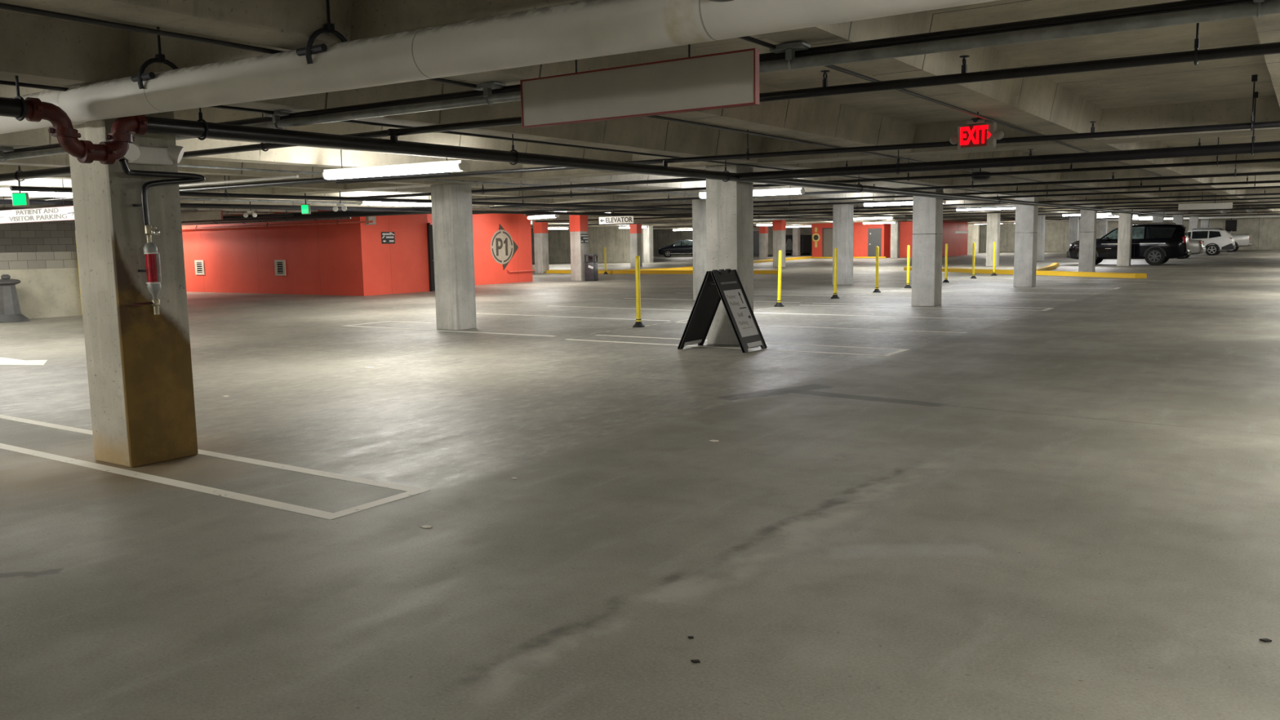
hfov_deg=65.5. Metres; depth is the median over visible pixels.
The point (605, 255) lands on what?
delineator post
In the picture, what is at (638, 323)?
delineator post
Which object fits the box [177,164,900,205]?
ceiling beam
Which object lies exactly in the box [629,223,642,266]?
concrete column
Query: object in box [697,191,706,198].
lamp
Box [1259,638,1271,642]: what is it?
leaf litter
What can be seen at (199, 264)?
air vent
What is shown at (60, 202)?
ceiling beam
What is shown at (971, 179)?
grille
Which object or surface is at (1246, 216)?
pipe
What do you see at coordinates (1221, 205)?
hanging sign
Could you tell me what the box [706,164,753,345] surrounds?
concrete column
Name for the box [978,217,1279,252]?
wall
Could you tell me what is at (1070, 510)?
floor
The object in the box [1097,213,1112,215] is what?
lamp
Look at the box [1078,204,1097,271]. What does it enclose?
concrete column
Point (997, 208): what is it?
lamp
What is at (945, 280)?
delineator post
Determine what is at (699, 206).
concrete column
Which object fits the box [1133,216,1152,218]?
lamp
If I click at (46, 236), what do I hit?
wall
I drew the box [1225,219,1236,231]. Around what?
box
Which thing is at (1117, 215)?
lamp
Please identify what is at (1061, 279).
parking line
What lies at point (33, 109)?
pipe
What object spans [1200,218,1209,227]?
concrete column
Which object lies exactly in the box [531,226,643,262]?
wall
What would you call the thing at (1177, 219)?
concrete column
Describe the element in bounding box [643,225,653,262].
concrete column
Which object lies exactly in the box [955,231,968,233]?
hanging sign
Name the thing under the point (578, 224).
concrete column
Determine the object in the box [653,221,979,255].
wall
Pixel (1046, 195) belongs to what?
pipe
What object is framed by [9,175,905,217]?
ceiling beam
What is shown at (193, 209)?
pipe
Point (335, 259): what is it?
wall
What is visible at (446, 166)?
lamp
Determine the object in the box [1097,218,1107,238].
concrete column
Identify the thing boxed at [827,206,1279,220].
pipe
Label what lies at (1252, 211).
pipe
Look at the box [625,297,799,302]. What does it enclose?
parking line
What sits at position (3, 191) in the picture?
lamp
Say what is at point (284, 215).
pipe
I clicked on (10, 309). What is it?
trash can
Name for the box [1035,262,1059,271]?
curb
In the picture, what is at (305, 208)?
exit sign
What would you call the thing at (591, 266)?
trash can
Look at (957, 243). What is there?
wall
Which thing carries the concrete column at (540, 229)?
on the floor
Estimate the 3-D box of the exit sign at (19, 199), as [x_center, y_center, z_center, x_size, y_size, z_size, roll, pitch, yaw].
[-8.967,-2.432,14.384,0.240,0.420,0.061,0,7,5]
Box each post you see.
[603,247,608,274]
[632,255,644,327]
[773,249,783,306]
[831,248,839,298]
[872,246,880,292]
[904,244,911,288]
[942,243,949,282]
[970,242,977,278]
[991,241,996,275]
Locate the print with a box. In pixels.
[720,280,737,284]
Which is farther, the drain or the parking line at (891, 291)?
the parking line at (891, 291)
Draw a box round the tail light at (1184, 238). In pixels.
[1182,235,1186,243]
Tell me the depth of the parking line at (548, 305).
23.15 m
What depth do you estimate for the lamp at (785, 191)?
20.09 m
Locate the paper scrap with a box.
[420,524,431,528]
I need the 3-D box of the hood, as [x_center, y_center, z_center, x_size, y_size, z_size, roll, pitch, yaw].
[-1.946,-4.046,39.664,0.430,0.330,0.430,2,7,22]
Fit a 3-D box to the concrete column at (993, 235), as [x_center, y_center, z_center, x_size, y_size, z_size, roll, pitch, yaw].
[17.544,-5.984,49.435,0.520,2.617,0.520,4,8,34]
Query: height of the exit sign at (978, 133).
0.290 m
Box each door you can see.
[430,224,435,290]
[753,230,759,254]
[822,227,832,257]
[867,228,881,256]
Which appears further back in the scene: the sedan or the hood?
the sedan
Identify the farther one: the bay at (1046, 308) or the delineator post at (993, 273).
the delineator post at (993, 273)
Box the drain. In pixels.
[119,158,204,315]
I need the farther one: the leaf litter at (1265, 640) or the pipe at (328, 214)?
the pipe at (328, 214)
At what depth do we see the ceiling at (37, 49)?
9.80 m
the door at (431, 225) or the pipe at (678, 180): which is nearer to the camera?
the pipe at (678, 180)
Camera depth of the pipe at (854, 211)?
41.12 m
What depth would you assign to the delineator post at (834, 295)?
25.33 m
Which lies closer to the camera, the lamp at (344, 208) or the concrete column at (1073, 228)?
the lamp at (344, 208)
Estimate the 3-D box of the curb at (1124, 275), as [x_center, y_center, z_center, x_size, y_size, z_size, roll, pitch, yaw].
[14.517,-3.508,39.535,0.658,0.160,13.093,-4,7,-22]
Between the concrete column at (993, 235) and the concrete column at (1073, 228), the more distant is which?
the concrete column at (1073, 228)
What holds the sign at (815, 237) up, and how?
attached to the wall at (957, 243)
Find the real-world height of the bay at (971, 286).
0.002 m
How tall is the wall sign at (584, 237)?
0.360 m
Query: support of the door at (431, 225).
in the wall at (335, 259)
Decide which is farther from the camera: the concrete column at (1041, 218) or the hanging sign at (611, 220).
the concrete column at (1041, 218)
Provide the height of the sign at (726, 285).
1.139 m
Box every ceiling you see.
[0,0,1279,230]
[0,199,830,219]
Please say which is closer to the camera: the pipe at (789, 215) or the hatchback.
the pipe at (789, 215)
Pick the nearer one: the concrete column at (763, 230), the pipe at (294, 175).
the pipe at (294, 175)
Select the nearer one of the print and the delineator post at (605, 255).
the print
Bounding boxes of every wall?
[0,220,76,252]
[0,251,81,319]
[182,209,533,296]
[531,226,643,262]
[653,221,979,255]
[812,220,968,257]
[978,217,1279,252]
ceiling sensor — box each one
[1220,209,1227,213]
[1245,205,1253,212]
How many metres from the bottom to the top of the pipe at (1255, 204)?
0.519 m
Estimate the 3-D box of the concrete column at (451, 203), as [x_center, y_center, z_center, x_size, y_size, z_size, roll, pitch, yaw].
[-3.397,-1.872,18.161,0.520,2.617,0.520,4,8,34]
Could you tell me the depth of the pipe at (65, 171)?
12.27 m
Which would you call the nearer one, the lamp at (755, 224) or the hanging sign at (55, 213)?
the hanging sign at (55, 213)
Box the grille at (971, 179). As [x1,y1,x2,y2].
[971,178,989,180]
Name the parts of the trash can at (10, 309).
knob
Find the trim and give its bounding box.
[426,222,433,291]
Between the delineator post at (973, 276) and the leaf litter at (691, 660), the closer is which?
the leaf litter at (691, 660)
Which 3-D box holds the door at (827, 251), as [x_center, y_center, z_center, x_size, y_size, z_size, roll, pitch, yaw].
[14.730,-8.841,75.166,1.990,2.270,0.090,4,8,34]
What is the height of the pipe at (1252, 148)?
0.646 m
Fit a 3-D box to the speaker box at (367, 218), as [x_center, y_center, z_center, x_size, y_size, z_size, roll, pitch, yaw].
[-8.337,-4.356,30.868,0.145,0.320,0.400,4,8,34]
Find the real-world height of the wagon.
1.737 m
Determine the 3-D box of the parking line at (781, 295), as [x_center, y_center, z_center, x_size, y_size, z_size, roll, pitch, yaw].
[3.232,-1.836,27.884,5.302,0.002,0.100,4,8,35]
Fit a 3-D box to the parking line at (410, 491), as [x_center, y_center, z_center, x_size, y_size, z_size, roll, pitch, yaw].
[-6.282,0.571,9.179,11.420,0.002,0.780,4,8,34]
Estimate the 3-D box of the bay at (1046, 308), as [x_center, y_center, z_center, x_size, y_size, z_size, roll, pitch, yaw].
[6.193,-1.183,22.002,5.430,0.002,0.850,4,8,34]
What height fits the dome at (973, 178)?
0.196 m
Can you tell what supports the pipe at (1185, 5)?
attached to the ceiling at (37, 49)
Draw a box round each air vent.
[194,260,204,275]
[274,259,286,275]
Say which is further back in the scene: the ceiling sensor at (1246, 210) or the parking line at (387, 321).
the ceiling sensor at (1246, 210)
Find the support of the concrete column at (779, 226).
on the floor
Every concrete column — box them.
[69,111,198,467]
[431,183,476,330]
[533,221,549,273]
[568,214,588,280]
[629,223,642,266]
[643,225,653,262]
[692,199,706,300]
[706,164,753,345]
[759,226,768,258]
[772,219,786,266]
[792,226,799,256]
[832,204,853,284]
[890,222,900,257]
[911,186,943,306]
[986,213,1000,266]
[1013,196,1038,287]
[1036,214,1045,261]
[1068,217,1079,248]
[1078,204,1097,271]
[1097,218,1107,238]
[1116,208,1133,266]
[1151,211,1164,224]
[1172,214,1183,224]
[1188,216,1198,231]
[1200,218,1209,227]
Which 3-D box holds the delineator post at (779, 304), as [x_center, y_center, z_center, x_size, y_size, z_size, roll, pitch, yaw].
[3.188,-1.860,22.705,0.220,1.285,0.220,5,9,34]
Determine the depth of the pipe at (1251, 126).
10.83 m
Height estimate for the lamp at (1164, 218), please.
0.551 m
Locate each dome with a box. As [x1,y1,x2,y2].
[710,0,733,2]
[969,168,991,180]
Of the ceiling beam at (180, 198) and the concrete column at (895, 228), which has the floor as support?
the concrete column at (895, 228)
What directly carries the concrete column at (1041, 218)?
on the floor
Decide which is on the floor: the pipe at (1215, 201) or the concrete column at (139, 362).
the concrete column at (139, 362)
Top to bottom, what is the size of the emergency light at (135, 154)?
0.143 m
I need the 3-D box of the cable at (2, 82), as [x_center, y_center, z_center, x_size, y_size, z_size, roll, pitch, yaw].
[1.698,-2.839,14.592,0.026,0.026,32.500,4,8,34]
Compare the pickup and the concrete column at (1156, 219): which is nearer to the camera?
the concrete column at (1156, 219)
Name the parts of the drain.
valve handle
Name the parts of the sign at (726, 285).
edge rail, panel, edge rail, edge rail, panel, edge rail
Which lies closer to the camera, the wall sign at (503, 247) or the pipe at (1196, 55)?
the pipe at (1196, 55)
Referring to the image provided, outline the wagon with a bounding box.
[1187,228,1235,255]
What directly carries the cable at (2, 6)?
attached to the ceiling at (37, 49)
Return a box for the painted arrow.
[0,357,47,365]
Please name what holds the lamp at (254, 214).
attached to the ceiling at (37, 49)
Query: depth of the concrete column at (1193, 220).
69.35 m
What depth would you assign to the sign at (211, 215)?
25.69 m
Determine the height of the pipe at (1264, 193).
0.519 m
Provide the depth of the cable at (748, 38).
7.74 m
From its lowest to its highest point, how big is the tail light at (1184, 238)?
0.320 m
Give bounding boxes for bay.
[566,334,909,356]
[800,302,1054,311]
[941,285,1120,288]
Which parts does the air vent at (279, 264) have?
blade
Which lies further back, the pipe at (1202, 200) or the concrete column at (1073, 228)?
the concrete column at (1073, 228)
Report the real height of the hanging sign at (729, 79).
0.788 m
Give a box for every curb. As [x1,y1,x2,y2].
[546,270,777,274]
[620,266,693,270]
[687,256,811,266]
[811,256,886,257]
[903,266,1146,278]
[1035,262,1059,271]
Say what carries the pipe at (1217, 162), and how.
hanging from the ceiling at (37, 49)
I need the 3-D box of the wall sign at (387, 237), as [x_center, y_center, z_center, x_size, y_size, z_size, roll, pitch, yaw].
[-7.981,-3.874,31.541,0.024,0.370,0.540,4,8,34]
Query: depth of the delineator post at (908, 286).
29.86 m
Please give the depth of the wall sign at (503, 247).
38.53 m
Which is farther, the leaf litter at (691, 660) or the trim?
the trim
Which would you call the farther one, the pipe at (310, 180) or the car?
the car
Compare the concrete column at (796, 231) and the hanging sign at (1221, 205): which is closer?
the hanging sign at (1221, 205)
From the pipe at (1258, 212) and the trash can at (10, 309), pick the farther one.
the pipe at (1258, 212)
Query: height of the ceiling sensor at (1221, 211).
0.540 m
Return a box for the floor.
[0,249,1279,719]
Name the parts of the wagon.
roof rail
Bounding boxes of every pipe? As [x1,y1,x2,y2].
[0,0,999,133]
[0,0,1279,162]
[0,75,147,164]
[0,164,71,182]
[0,171,451,205]
[0,174,298,199]
[3,0,1268,154]
[145,107,1167,216]
[180,208,199,211]
[181,206,431,224]
[182,22,1279,157]
[182,209,351,225]
[182,219,373,229]
[185,211,293,222]
[336,74,1279,184]
[349,137,1200,198]
[471,137,1279,200]
[472,175,1279,213]
[489,154,1279,208]
[525,177,1279,215]
[531,215,889,226]
[534,210,859,222]
[614,188,1279,216]
[687,191,1279,217]
[737,91,1279,181]
[777,200,1279,217]
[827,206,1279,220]
[864,204,1279,216]
[893,211,1279,222]
[942,212,1279,222]
[968,214,1279,224]
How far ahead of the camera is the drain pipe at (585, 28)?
4.58 m
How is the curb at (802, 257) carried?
on the floor
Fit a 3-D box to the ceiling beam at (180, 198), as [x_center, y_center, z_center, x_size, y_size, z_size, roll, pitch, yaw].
[-2.366,-4.740,31.220,0.040,0.038,36.300,4,8,34]
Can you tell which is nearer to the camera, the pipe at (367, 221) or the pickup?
the pipe at (367, 221)
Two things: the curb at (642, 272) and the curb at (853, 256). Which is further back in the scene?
the curb at (853, 256)
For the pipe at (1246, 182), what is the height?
0.519 m
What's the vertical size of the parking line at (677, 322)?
0.002 m
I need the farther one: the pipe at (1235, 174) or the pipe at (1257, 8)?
the pipe at (1235, 174)
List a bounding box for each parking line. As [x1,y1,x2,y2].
[0,414,430,519]
[343,320,557,336]
[475,312,666,320]
[548,305,681,310]
[590,277,979,333]
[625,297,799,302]
[677,321,967,333]
[760,312,1006,319]
[781,294,832,296]
[890,290,1075,293]
[984,281,1085,283]
[1061,279,1090,279]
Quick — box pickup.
[1200,227,1253,252]
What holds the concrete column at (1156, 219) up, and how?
on the floor
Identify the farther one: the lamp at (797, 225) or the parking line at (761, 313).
the lamp at (797, 225)
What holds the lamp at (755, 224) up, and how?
hanging from the ceiling at (37, 49)
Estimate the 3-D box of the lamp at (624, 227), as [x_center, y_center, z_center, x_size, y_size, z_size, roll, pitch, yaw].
[-0.468,-9.340,68.439,2.340,0.551,0.185,4,8,34]
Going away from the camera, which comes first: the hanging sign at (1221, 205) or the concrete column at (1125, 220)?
the hanging sign at (1221, 205)
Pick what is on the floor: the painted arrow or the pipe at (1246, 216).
the painted arrow
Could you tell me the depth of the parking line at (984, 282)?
31.31 m
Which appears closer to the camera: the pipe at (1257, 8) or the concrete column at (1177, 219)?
the pipe at (1257, 8)
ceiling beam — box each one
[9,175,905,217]
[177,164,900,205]
[179,197,808,215]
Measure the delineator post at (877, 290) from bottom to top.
1.285 m
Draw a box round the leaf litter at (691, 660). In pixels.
[690,659,700,662]
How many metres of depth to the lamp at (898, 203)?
28.27 m
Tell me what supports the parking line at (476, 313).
on the floor
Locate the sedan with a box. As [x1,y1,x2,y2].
[1177,238,1205,258]
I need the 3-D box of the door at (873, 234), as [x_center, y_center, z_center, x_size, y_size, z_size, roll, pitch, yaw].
[17.299,-8.623,73.435,1.000,2.140,0.110,4,8,34]
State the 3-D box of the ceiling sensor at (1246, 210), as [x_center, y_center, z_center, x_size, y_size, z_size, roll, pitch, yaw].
[30.414,-7.630,49.599,0.340,0.540,0.340,4,8,34]
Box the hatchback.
[657,240,693,257]
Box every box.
[364,216,376,224]
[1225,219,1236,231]
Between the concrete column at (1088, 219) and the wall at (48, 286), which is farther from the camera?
the concrete column at (1088, 219)
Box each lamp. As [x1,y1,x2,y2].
[0,178,72,197]
[243,201,257,217]
[321,149,470,180]
[332,191,346,211]
[356,192,431,206]
[527,214,559,219]
[547,227,568,229]
[618,226,648,228]
[672,228,692,231]
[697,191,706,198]
[753,186,804,195]
[754,223,772,226]
[786,225,812,227]
[853,216,893,219]
[862,200,946,206]
[862,221,896,224]
[955,205,1015,211]
[1062,211,1079,216]
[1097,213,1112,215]
[1097,214,1138,217]
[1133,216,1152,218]
[1139,217,1173,220]
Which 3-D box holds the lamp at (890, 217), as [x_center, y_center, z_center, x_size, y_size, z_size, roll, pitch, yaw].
[11.604,-7.361,50.144,2.340,0.551,0.185,4,8,34]
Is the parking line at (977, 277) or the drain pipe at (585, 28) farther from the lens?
the parking line at (977, 277)
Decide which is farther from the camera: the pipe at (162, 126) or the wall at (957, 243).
the wall at (957, 243)
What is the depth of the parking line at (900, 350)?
14.33 m
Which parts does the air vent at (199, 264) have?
blade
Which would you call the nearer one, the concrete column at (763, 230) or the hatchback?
the concrete column at (763, 230)
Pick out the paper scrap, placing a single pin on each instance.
(424, 526)
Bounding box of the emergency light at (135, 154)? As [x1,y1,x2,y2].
[123,142,184,165]
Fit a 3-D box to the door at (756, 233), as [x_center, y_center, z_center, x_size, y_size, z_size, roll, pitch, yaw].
[11.389,-11.437,96.790,1.450,2.400,0.120,4,8,34]
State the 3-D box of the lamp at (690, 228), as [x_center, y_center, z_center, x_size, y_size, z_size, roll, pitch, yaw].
[4.044,-12.212,91.757,2.340,0.551,0.185,4,8,34]
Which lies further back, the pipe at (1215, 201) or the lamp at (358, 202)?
the pipe at (1215, 201)
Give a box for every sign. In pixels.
[0,195,74,223]
[11,181,29,206]
[181,208,222,222]
[301,193,311,214]
[381,231,395,244]
[490,223,518,270]
[520,44,759,128]
[580,234,588,243]
[599,216,633,224]
[677,268,767,352]
[812,227,820,247]
[949,117,1004,151]
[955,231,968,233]
[1177,191,1232,209]
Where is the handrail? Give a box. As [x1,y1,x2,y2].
[507,268,535,272]
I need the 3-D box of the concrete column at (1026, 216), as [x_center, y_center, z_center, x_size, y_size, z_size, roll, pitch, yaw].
[11.355,-3.462,29.279,0.520,2.617,0.520,4,8,34]
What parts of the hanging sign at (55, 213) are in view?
edge trim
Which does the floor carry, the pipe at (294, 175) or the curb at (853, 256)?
the curb at (853, 256)
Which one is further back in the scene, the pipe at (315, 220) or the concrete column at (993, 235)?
the concrete column at (993, 235)
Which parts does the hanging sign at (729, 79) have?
hanging rod, hanging rod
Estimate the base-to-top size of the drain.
1.072 m
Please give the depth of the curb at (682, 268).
50.28 m
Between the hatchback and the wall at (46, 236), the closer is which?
the wall at (46, 236)
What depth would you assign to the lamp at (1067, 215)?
50.86 m
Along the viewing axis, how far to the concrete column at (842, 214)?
32.53 m
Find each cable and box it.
[0,2,1103,192]
[0,80,1021,195]
[738,35,1196,188]
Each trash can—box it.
[0,274,29,323]
[584,253,598,280]
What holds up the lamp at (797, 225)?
hanging from the ceiling at (37, 49)
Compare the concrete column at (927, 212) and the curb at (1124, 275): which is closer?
the concrete column at (927, 212)
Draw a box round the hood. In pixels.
[584,253,598,262]
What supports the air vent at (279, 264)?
in the wall at (335, 259)
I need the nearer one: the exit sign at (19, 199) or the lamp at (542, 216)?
the exit sign at (19, 199)
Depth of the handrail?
39.36 m
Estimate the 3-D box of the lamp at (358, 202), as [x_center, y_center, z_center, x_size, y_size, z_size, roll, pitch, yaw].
[-5.385,-3.733,22.335,0.185,0.551,2.340,4,8,34]
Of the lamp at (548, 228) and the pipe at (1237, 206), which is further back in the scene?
the lamp at (548, 228)
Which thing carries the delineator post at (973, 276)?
on the floor

